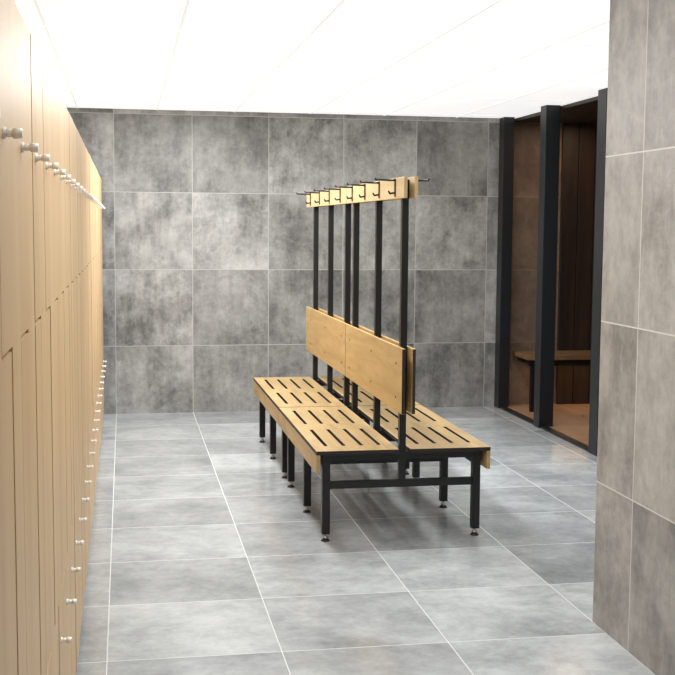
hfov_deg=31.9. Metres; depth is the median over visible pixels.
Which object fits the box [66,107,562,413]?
wall
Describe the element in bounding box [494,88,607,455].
frame
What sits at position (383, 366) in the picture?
bench
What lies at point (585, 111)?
ceiling
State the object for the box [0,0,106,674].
lockers
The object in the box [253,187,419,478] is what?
bench
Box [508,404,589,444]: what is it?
floor
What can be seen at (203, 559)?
floor
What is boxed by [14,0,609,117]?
ceiling
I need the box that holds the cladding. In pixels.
[556,123,596,403]
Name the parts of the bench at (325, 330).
seat, backrest, hook rail, leg frame, seat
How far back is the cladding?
9.81 m
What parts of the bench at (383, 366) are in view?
seat, backrest, hook rail, leg frame, seat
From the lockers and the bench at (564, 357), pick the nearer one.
the lockers
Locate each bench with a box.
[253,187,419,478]
[279,176,490,541]
[513,350,590,411]
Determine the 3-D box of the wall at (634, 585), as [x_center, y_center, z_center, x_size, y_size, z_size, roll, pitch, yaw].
[1.612,0.178,1.381,0.200,2.370,6.100,-1,5,-10]
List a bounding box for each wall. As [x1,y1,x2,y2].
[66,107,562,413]
[592,0,674,674]
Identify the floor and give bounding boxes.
[76,406,654,674]
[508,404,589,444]
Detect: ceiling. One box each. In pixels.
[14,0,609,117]
[515,96,597,123]

